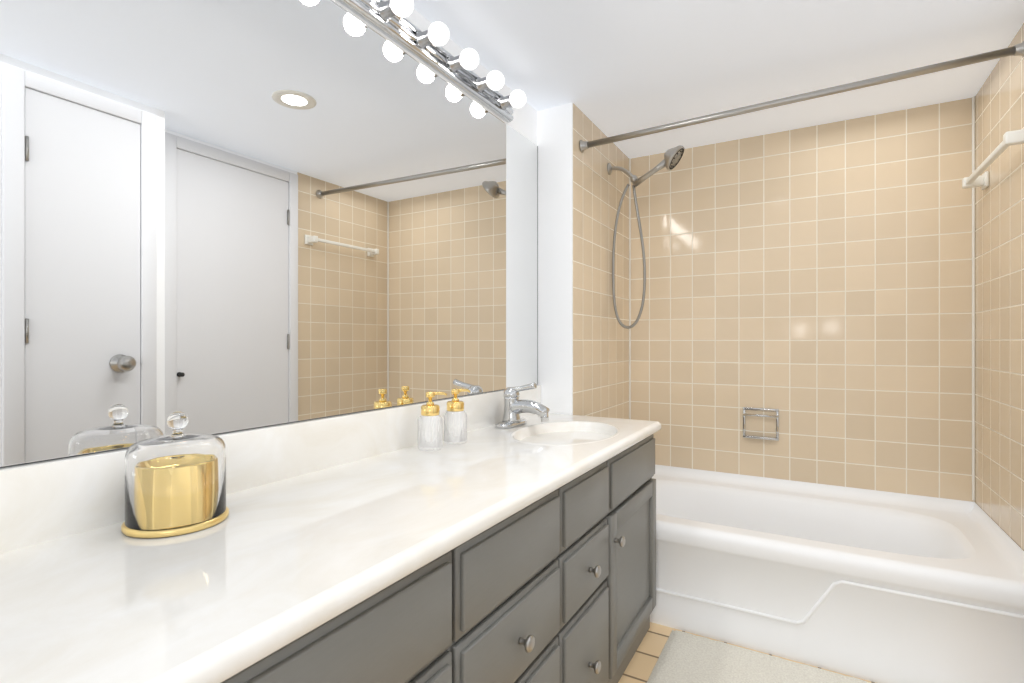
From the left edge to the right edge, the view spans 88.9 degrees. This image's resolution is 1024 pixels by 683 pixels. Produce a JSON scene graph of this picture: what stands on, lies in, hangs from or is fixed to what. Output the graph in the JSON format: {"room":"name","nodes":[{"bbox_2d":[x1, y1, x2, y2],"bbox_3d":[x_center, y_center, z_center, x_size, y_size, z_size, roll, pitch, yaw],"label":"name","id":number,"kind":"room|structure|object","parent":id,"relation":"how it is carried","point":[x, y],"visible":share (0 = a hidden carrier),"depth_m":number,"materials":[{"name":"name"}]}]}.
{"room":"bathroom","nodes":[
{"label":"bathroom","id":0,"kind":"room"},
{"bbox_2d":[0,0,536,468],"bbox_3d":[-0.681,0.052,1.092,0.100,2.196,3.010,0,0,30],"label":"wall","id":1,"kind":"structure","parent":0,"point":[524,121],"depth_m":1.95,"materials":[{"name":"white paint"}]},
{"bbox_2d":[537,103,572,414],"bbox_3d":[0.375,0.052,2.748,0.273,2.196,0.915,0,0,30],"label":"wall","id":2,"kind":"structure","parent":0,"point":[554,124],"depth_m":2.32,"materials":[{"name":"white paint"}]},
{"bbox_2d":[573,103,628,418],"bbox_3d":[0.469,0.052,2.636,0.001,2.196,0.814,0,0,30],"label":"wall","id":3,"kind":"structure","parent":0,"point":[600,343],"depth_m":2.56,"materials":[{"name":"beige tile"}]},
{"bbox_2d":[413,0,1023,157],"bbox_3d":[0.320,-1.096,1.042,1.885,0.100,3.925,0,0,30],"label":"ceiling","id":4,"kind":"structure","parent":0,"point":[628,66],"depth_m":1.89,"materials":[{"name":"white paint"}]},
{"bbox_2d":[618,622,874,682],"bbox_3d":[0.320,1.200,1.042,1.885,0.100,3.925,0,0,30],"label":"floor","id":5,"kind":"structure","parent":0,"point":[640,667],"depth_m":1.91,"materials":[{"name":"tile"}]},
{"bbox_2d":[0,385,660,682],"bbox_3d":[-0.302,0.672,1.071,0.572,0.955,2.653,0,0,30],"label":"vanity","id":6,"kind":"object","parent":5,"relation":"on","point":[345,550],"visible":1,"depth_m":0.91,"materials":[{"name":"white stone"}]},
{"bbox_2d":[121,411,228,538],"bbox_3d":[-0.592,0.221,0.923,0.160,0.196,0.160,0,0,30],"label":"cloche","id":7,"kind":"object","parent":6,"relation":"on","point":[175,483],"visible":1,"depth_m":0.86,"materials":[{"name":"clear glass"}]},
{"bbox_2d":[418,391,446,450],"bbox_3d":[-0.241,0.234,1.554,0.074,0.170,0.080,0,0,30],"label":"soap bottle","id":8,"kind":"object","parent":6,"relation":"on","point":[430,423],"visible":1,"depth_m":1.52,"materials":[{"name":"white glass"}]},
{"bbox_2d":[444,389,469,444],"bbox_3d":[-0.176,0.234,1.651,0.074,0.170,0.082,0,0,30],"label":"soap bottle","id":9,"kind":"object","parent":6,"relation":"on","point":[455,417],"visible":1,"depth_m":1.62,"materials":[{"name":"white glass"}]},
{"bbox_2d":[496,382,549,428],"bbox_3d":[0.051,0.235,1.963,0.194,0.168,0.176,0,0,30],"label":"faucet","id":10,"kind":"object","parent":6,"relation":"on","point":[513,406],"visible":1,"depth_m":1.96,"materials":[{"name":"silver metal"}]},
{"bbox_2d":[647,630,870,682],"bbox_3d":[0.873,1.139,1.585,0.900,0.024,0.618,0,0,30],"label":"rug","id":11,"kind":"object","parent":5,"relation":"on","point":[685,657],"visible":1,"depth_m":1.82,"materials":[{"name":"white fabric"}]},
{"bbox_2d":[650,464,1023,682],"bbox_3d":[1.127,0.918,2.265,1.506,0.464,0.794,0,0,30],"label":"bathtub","id":12,"kind":"object","parent":5,"relation":"on","point":[875,586],"visible":0.81,"depth_m":1.92,"materials":[{"name":"ceramic"}]},
{"bbox_2d":[629,96,974,501],"bbox_3d":[1.392,0.052,2.625,1.612,2.196,0.111,0,0,30],"label":"wall","id":13,"kind":"structure","parent":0,"point":[822,276],"depth_m":2.52,"materials":[{"name":"beige tile"}]},
{"bbox_2d":[975,23,1023,550],"bbox_3d":[1.610,0.052,1.491,0.101,2.196,1.657,0,0,30],"label":"wall","id":14,"kind":"structure","parent":0,"point":[999,103],"depth_m":1.91,"materials":[{"name":"beige tile"}]},
{"bbox_2d":[962,129,1023,189],"bbox_3d":[1.722,-0.640,1.863,0.075,0.060,0.590,0,0,30],"label":"towel rail","id":15,"kind":"object","parent":14,"relation":"attached to","point":[1016,137],"visible":1,"depth_m":1.84,"materials":[{"name":"white ceramic"}]},
{"bbox_3d":[0.565,0.052,-0.114,0.305,2.196,2.168,0,0,30],"label":"wall","id":16,"kind":"structure","parent":0,"visible":0},
{"bbox_2d":[0,0,537,467],"bbox_3d":[-0.523,-0.345,1.259,0.005,1.080,2.557,0,0,30],"label":"mirror","id":17,"kind":"object","parent":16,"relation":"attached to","point":[229,216],"visible":1,"depth_m":1.14,"materials":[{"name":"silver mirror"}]},
{"bbox_2d":[337,0,525,122],"bbox_3d":[-0.292,-0.935,1.537,0.127,0.080,1.318,0,0,30],"label":"sconce","id":18,"kind":"object","parent":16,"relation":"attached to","point":[388,17],"visible":1,"depth_m":1.66,"materials":[{"name":"silver metal"}]},
{"bbox_2d":[607,145,684,328],"bbox_3d":[0.660,-0.492,2.577,0.400,0.855,0.119,0,0,44],"label":"shower head","id":19,"kind":"object","parent":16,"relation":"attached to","point":[672,156],"visible":1,"depth_m":2.61},
{"bbox_2d":[743,407,778,440],"bbox_3d":[1.269,0.416,2.661,0.165,0.157,0.090,0,0,30],"label":"soap dish","id":20,"kind":"object","parent":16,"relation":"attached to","point":[776,416],"visible":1,"depth_m":2.63,"materials":[{"name":"silver metal"}]},
{"bbox_2d":[579,41,1023,151],"bbox_3d":[0.990,-0.917,2.028,1.513,0.119,0.054,0,0,27],"label":"rail","id":21,"kind":"object","parent":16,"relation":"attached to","point":[1018,49],"visible":1,"depth_m":1.94,"materials":[{"name":"silver metal"}]}
]}

